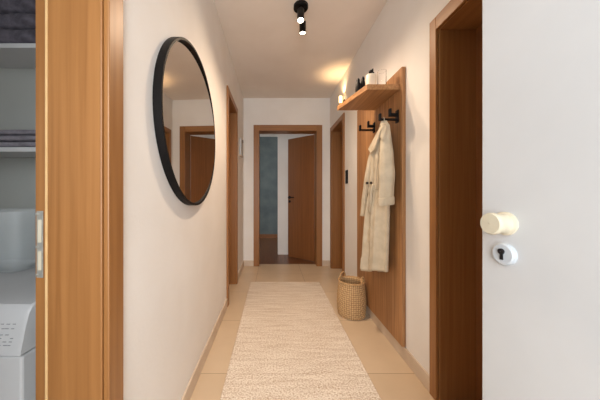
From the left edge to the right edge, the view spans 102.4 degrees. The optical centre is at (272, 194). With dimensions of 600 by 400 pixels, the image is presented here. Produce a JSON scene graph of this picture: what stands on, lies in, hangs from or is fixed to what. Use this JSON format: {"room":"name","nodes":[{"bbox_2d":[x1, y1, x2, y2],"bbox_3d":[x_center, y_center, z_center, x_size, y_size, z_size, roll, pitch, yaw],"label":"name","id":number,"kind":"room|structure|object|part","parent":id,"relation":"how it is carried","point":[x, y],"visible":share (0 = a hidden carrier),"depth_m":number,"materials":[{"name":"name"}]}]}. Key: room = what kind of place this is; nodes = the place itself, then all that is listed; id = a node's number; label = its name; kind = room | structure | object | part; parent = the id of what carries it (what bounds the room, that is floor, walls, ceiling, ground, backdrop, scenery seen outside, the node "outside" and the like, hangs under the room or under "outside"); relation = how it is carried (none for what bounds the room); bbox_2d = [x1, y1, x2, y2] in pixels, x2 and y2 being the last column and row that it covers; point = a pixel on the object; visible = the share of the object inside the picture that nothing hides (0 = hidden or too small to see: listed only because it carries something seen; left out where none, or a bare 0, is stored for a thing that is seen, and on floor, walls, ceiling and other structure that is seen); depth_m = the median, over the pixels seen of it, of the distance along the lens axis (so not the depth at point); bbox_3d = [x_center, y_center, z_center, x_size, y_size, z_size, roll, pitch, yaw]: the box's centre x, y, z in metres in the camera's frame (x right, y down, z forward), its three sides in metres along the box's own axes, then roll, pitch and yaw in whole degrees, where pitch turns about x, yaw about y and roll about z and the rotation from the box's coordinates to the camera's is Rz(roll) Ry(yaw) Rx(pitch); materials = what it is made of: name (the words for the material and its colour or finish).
{"room":"apartment hallway","nodes":[
{"label":"apartment hallway","id":0,"kind":"room"},
{"bbox_2d":[0,68,35,260],"bbox_3d":[-1.464,-0.193,0.000,1.673,2.505,2.600,0,0,0],"label":"wall","id":1,"kind":"structure","parent":0,"point":[17,85],"depth_m":1.20,"materials":[{"name":"white paint"}]},
{"bbox_2d":[0,43,35,67],"bbox_3d":[-1.325,-0.635,1.115,1.250,0.034,0.169,0,0,0],"label":"wall shelf","id":2,"kind":"object","parent":1,"relation":"attached to","point":[12,55],"visible":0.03,"depth_m":1.09,"materials":[{"name":"white plastic"}]},
{"bbox_2d":[0,29,35,42],"bbox_3d":[-1.265,-0.690,1.112,0.670,0.074,0.157,0,0,0],"label":"folded towel","id":3,"kind":"object","parent":2,"relation":"on","point":[6,35],"visible":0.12,"depth_m":1.04,"materials":[{"name":"grey fabric"}]},
{"bbox_2d":[0,13,35,29],"bbox_3d":[-1.263,-0.763,1.113,0.674,0.069,0.154,0,0,0],"label":"folded towel","id":4,"kind":"object","parent":3,"relation":"on","point":[15,21],"visible":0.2,"depth_m":1.04,"materials":[{"name":"grey fabric"}]},
{"bbox_2d":[0,0,35,13],"bbox_3d":[-1.261,-0.836,1.112,0.678,0.074,0.157,0,0,0],"label":"folded towel","id":5,"kind":"object","parent":4,"relation":"on","point":[6,6],"visible":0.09,"depth_m":1.04,"materials":[{"name":"grey fabric"}]},
{"bbox_2d":[0,147,35,157],"bbox_3d":[-1.325,-0.189,1.115,1.250,0.034,0.169,0,0,0],"label":"wall shelf","id":6,"kind":"object","parent":1,"relation":"attached to","point":[5,152],"visible":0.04,"depth_m":1.05,"materials":[{"name":"white plastic"}]},
{"bbox_2d":[0,142,35,146],"bbox_3d":[-1.275,-0.221,1.113,0.650,0.028,0.154,0,0,0],"label":"folded towel","id":7,"kind":"object","parent":6,"relation":"on","point":[2,144],"visible":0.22,"depth_m":1.04,"materials":[{"name":"grey fabric"}]},
{"bbox_2d":[0,135,35,141],"bbox_3d":[-1.272,-0.249,1.115,0.656,0.028,0.150,0,0,0],"label":"folded towel","id":8,"kind":"object","parent":7,"relation":"on","point":[20,138],"visible":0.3,"depth_m":1.04,"materials":[{"name":"grey fabric"}]},
{"bbox_2d":[0,130,35,135],"bbox_3d":[-1.269,-0.277,1.117,0.662,0.026,0.146,0,0,0],"label":"folded towel","id":9,"kind":"object","parent":8,"relation":"on","point":[2,132],"visible":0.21,"depth_m":1.05,"materials":[{"name":"grey fabric"}]},
{"bbox_2d":[123,0,243,399],"bbox_3d":[-0.533,-0.193,1.610,0.187,2.505,3.940,0,0,0],"label":"wall","id":10,"kind":"structure","parent":0,"point":[174,252],"depth_m":0.98,"materials":[{"name":"paint"}]},
{"bbox_2d":[35,0,122,399],"bbox_3d":[-0.526,0.027,0.209,0.202,2.066,0.950,0,0,0],"label":"door","id":11,"kind":"structure","parent":10,"relation":"in","point":[79,213],"depth_m":0.62,"materials":[{"name":"brown wood"}]},
{"bbox_3d":[-0.614,0.130,0.632,0.017,0.176,0.002,0,0,0],"label":"strike plate","id":12,"kind":"part","parent":11,"relation":"part of","materials":[{"name":"metal"}]},
{"bbox_3d":[-0.432,0.027,0.209,0.015,2.066,0.950,0,0,0],"label":"casing","id":13,"kind":"part","parent":11,"relation":"part of","materials":[{"name":"brown wood"}]},
{"bbox_2d":[152,37,214,205],"bbox_3d":[-0.423,-0.355,1.285,0.032,0.822,0.822,0,0,0],"label":"round mirror","id":14,"kind":"object","parent":10,"relation":"attached to","point":[183,116],"visible":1,"depth_m":1.16,"materials":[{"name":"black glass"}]},
{"bbox_2d":[181,260,243,399],"bbox_3d":[-0.434,1.018,2.132,0.011,0.085,2.895,0,0,0],"label":"baseboard","id":15,"kind":"structure","parent":10,"relation":"attached to","point":[188,392],"depth_m":1.50,"materials":[{"name":"beige tile"}]},
{"bbox_2d":[226,85,237,306],"bbox_3d":[-0.526,0.012,2.587,0.202,2.096,0.647,0,0,0],"label":"door","id":16,"kind":"structure","parent":10,"relation":"in","point":[231,108],"depth_m":2.85,"materials":[{"name":"brown wood"}]},
{"bbox_3d":[-0.432,-1.005,2.587,0.015,0.062,0.523,0,0,0],"label":"head casing","id":17,"kind":"part","parent":16,"relation":"part of","materials":[{"name":"brown wood"}]},
{"bbox_2d":[239,138,242,157],"bbox_3d":[-0.422,-0.628,3.210,0.036,0.233,0.180,0,0,0],"label":"intercom","id":18,"kind":"object","parent":10,"relation":"attached to","point":[240,139],"visible":1,"depth_m":3.12,"materials":[{"name":"white plastic"}]},
{"bbox_2d":[260,137,277,233],"bbox_3d":[0.050,-0.193,4.915,3.900,2.505,2.270,0,0,0],"label":"wall","id":19,"kind":"structure","parent":0,"point":[268,145],"depth_m":5.95,"materials":[{"name":"paint"}]},
{"bbox_2d":[260,234,277,237],"bbox_3d":[0.100,1.015,5.941,3.800,0.090,0.018,0,0,0],"label":"baseboard","id":20,"kind":"structure","parent":19,"relation":"attached to","point":[261,235],"depth_m":5.93,"materials":[{"name":"brown wood"}]},
{"bbox_2d":[244,98,329,259],"bbox_3d":[0.350,-0.193,3.680,3.100,2.505,0.200,0,0,0],"label":"wall","id":21,"kind":"structure","parent":0,"point":[257,111],"depth_m":3.58,"materials":[{"name":"paint"}]},
{"bbox_2d":[244,260,329,265],"bbox_3d":[0.210,1.018,3.575,1.279,0.085,0.011,0,0,0],"label":"baseboard","id":22,"kind":"structure","parent":21,"relation":"attached to","point":[246,262],"depth_m":3.57,"materials":[{"name":"beige tile"}]},
{"bbox_2d":[254,125,321,265],"bbox_3d":[0.222,0.009,3.855,1.021,2.102,0.580,0,0,0],"label":"door","id":23,"kind":"structure","parent":21,"relation":"in","point":[304,153],"depth_m":3.83,"materials":[{"name":"brown wood"}]},
{"bbox_3d":[0.222,-0.999,3.572,0.853,0.086,0.015,0,0,0],"label":"head casing","id":24,"kind":"part","parent":23,"relation":"part of","materials":[{"name":"brown wood"}]},
{"bbox_2d":[278,134,313,254],"bbox_3d":[1.042,-0.193,4.320,1.915,2.505,0.100,0,0,0],"label":"wall","id":25,"kind":"structure","parent":0,"point":[282,138],"depth_m":4.27,"materials":[{"name":"paint"}]},
{"bbox_2d":[214,0,386,136],"bbox_3d":[-0.200,-1.505,2.375,4.400,0.120,7.350,0,0,0],"label":"ceiling","id":26,"kind":"structure","parent":0,"point":[270,57],"depth_m":2.27,"materials":[{"name":"paint"}]},
{"bbox_2d":[294,0,307,34],"bbox_3d":[0.212,-1.364,1.856,0.110,0.161,0.212,0,0,0],"label":"ceiling spotlight","id":27,"kind":"object","parent":26,"relation":"attached to","point":[300,6],"visible":1,"depth_m":1.80,"materials":[{"name":"black metal"}]},
{"bbox_2d":[190,238,433,399],"bbox_3d":[-0.200,1.110,2.375,4.400,0.100,7.350,0,0,0],"label":"floor","id":28,"kind":"structure","parent":0,"point":[390,375],"depth_m":1.77,"materials":[{"name":"tile"}]},
{"bbox_2d":[0,259,35,399],"bbox_3d":[-1.011,0.683,0.922,0.598,0.730,0.525,0,0,0],"label":"washing machine","id":29,"kind":"object","parent":28,"relation":"on","point":[17,276],"visible":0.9,"depth_m":0.70,"materials":[{"name":"white plastic"}]},
{"bbox_3d":[-1.011,0.386,0.930,0.598,0.135,0.509,0,0,0],"label":"control panel","id":30,"kind":"part","parent":29,"relation":"part of","materials":[{"name":"white plastic"}]},
{"bbox_2d":[220,282,380,399],"bbox_3d":[0.142,1.054,1.720,0.829,0.012,2.348,0,0,0],"label":"runner rug","id":31,"kind":"object","parent":28,"relation":"on","point":[291,343],"visible":1,"depth_m":1.60,"materials":[{"name":"beige carpet"}]},
{"bbox_2d":[337,271,366,320],"bbox_3d":[0.697,0.881,2.132,0.252,0.355,0.252,0,0,-18],"label":"woven basket","id":32,"kind":"object","parent":28,"relation":"on","point":[351,292],"visible":1,"depth_m":2.04,"materials":[{"name":"beige wicker"}]},
{"bbox_2d":[330,0,449,373],"bbox_3d":[0.970,-0.193,1.610,0.240,2.505,3.940,0,0,0],"label":"wall","id":33,"kind":"structure","parent":0,"point":[398,38],"depth_m":1.48,"materials":[{"name":"paint"}]},
{"bbox_2d":[330,113,344,275],"bbox_3d":[0.963,0.042,3.178,0.255,2.036,0.677,0,0,0],"label":"door","id":34,"kind":"structure","parent":33,"relation":"in","point":[337,131],"depth_m":3.45,"materials":[{"name":"brown wood"}]},
{"bbox_3d":[0.843,-0.945,3.178,0.015,0.062,0.553,0,0,0],"label":"head casing","id":35,"kind":"part","parent":34,"relation":"part of","materials":[{"name":"brown wood"}]},
{"bbox_2d":[345,170,347,183],"bbox_3d":[0.843,-0.207,2.750,0.013,0.155,0.070,0,0,0],"label":"light switch","id":36,"kind":"object","parent":33,"relation":"attached to","point":[346,171],"visible":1,"depth_m":2.73,"materials":[{"name":"black plastic"}]},
{"bbox_2d":[337,67,405,346],"bbox_3d":[0.685,0.075,1.946,0.330,1.794,0.822,0,0,0],"label":"coat rack","id":37,"kind":"object","parent":33,"relation":"attached to","point":[385,291],"visible":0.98,"depth_m":1.64,"materials":[{"name":"brown wood"}]},
{"bbox_2d":[355,78,360,92],"bbox_3d":[0.618,-0.784,1.740,0.041,0.128,0.041,0,0,0],"label":"figurine","id":38,"kind":"object","parent":37,"relation":"on","point":[358,84],"visible":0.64,"depth_m":1.73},
{"bbox_2d":[361,77,365,87],"bbox_3d":[0.652,-0.790,1.740,0.041,0.140,0.041,0,0,0],"label":"figurine","id":39,"kind":"object","parent":37,"relation":"on","point":[363,84],"visible":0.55,"depth_m":1.73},
{"bbox_2d":[337,84,399,109],"bbox_3d":[0.672,-0.703,1.752,0.304,0.034,0.385,0,0,0],"label":"shelf","id":40,"kind":"object","parent":37,"relation":"attached to","point":[372,96],"depth_m":1.69,"materials":[{"name":"brown wood"}]},
{"bbox_2d":[366,69,375,84],"bbox_3d":[0.665,-0.790,1.630,0.068,0.138,0.068,0,0,0],"label":"ceramic jar","id":41,"kind":"object","parent":37,"relation":"on","point":[371,77],"visible":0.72,"depth_m":1.60,"materials":[{"name":"white ceramic"}]},
{"bbox_2d":[360,117,394,271],"bbox_3d":[0.746,0.058,1.764,0.128,1.139,0.511,0,0,0],"label":"coat","id":42,"kind":"object","parent":37,"relation":"hanging from","point":[379,179],"visible":0.99,"depth_m":1.65,"materials":[{"name":"beige fabric"}]},
{"bbox_2d":[377,69,385,83],"bbox_3d":[0.735,-0.778,1.620,0.056,0.114,0.056,0,0,0],"label":"glass tumbler","id":43,"kind":"object","parent":37,"relation":"on","point":[381,74],"visible":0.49,"depth_m":1.60,"materials":[{"name":"white"}]},
{"bbox_2d":[366,305,428,390],"bbox_3d":[0.845,1.018,2.059,0.011,0.085,1.558,0,0,0],"label":"baseboard","id":44,"kind":"structure","parent":33,"relation":"attached to","point":[415,366],"depth_m":1.52,"materials":[{"name":"beige tile"}]},
{"bbox_2d":[429,0,481,399],"bbox_3d":[0.963,0.071,0.814,0.255,1.977,0.938,0,0,0],"label":"door","id":45,"kind":"structure","parent":33,"relation":"in","point":[455,34],"depth_m":1.23,"materials":[{"name":"brown wood"}]},
{"bbox_3d":[0.843,0.071,0.814,0.015,1.977,0.938,0,0,0],"label":"casing","id":46,"kind":"part","parent":45,"relation":"part of","materials":[{"name":"brown wood"}]},
{"bbox_3d":[0.843,-0.883,0.814,0.015,0.068,0.836,0,0,0],"label":"head casing","id":47,"kind":"part","parent":45,"relation":"part of","materials":[{"name":"brown wood"}]},
{"bbox_3d":[0.232,-0.192,-0.460,1.717,2.505,0.200,0,0,0],"label":"wall","id":48,"kind":"structure","parent":0,"visible":0},
{"bbox_2d":[480,0,599,399],"bbox_3d":[0.549,0.037,0.119,0.086,2.034,0.930,0,0,-5],"label":"door","id":49,"kind":"structure","parent":48,"relation":"in","point":[540,220],"depth_m":0.46,"materials":[{"name":"white paint"}]},
{"bbox_3d":[0.491,0.062,0.526,0.043,0.051,0.052,0,0,0],"label":"knob","id":50,"kind":"part","parent":49,"relation":"part of","materials":[{"name":"beige plastic"}]}
]}

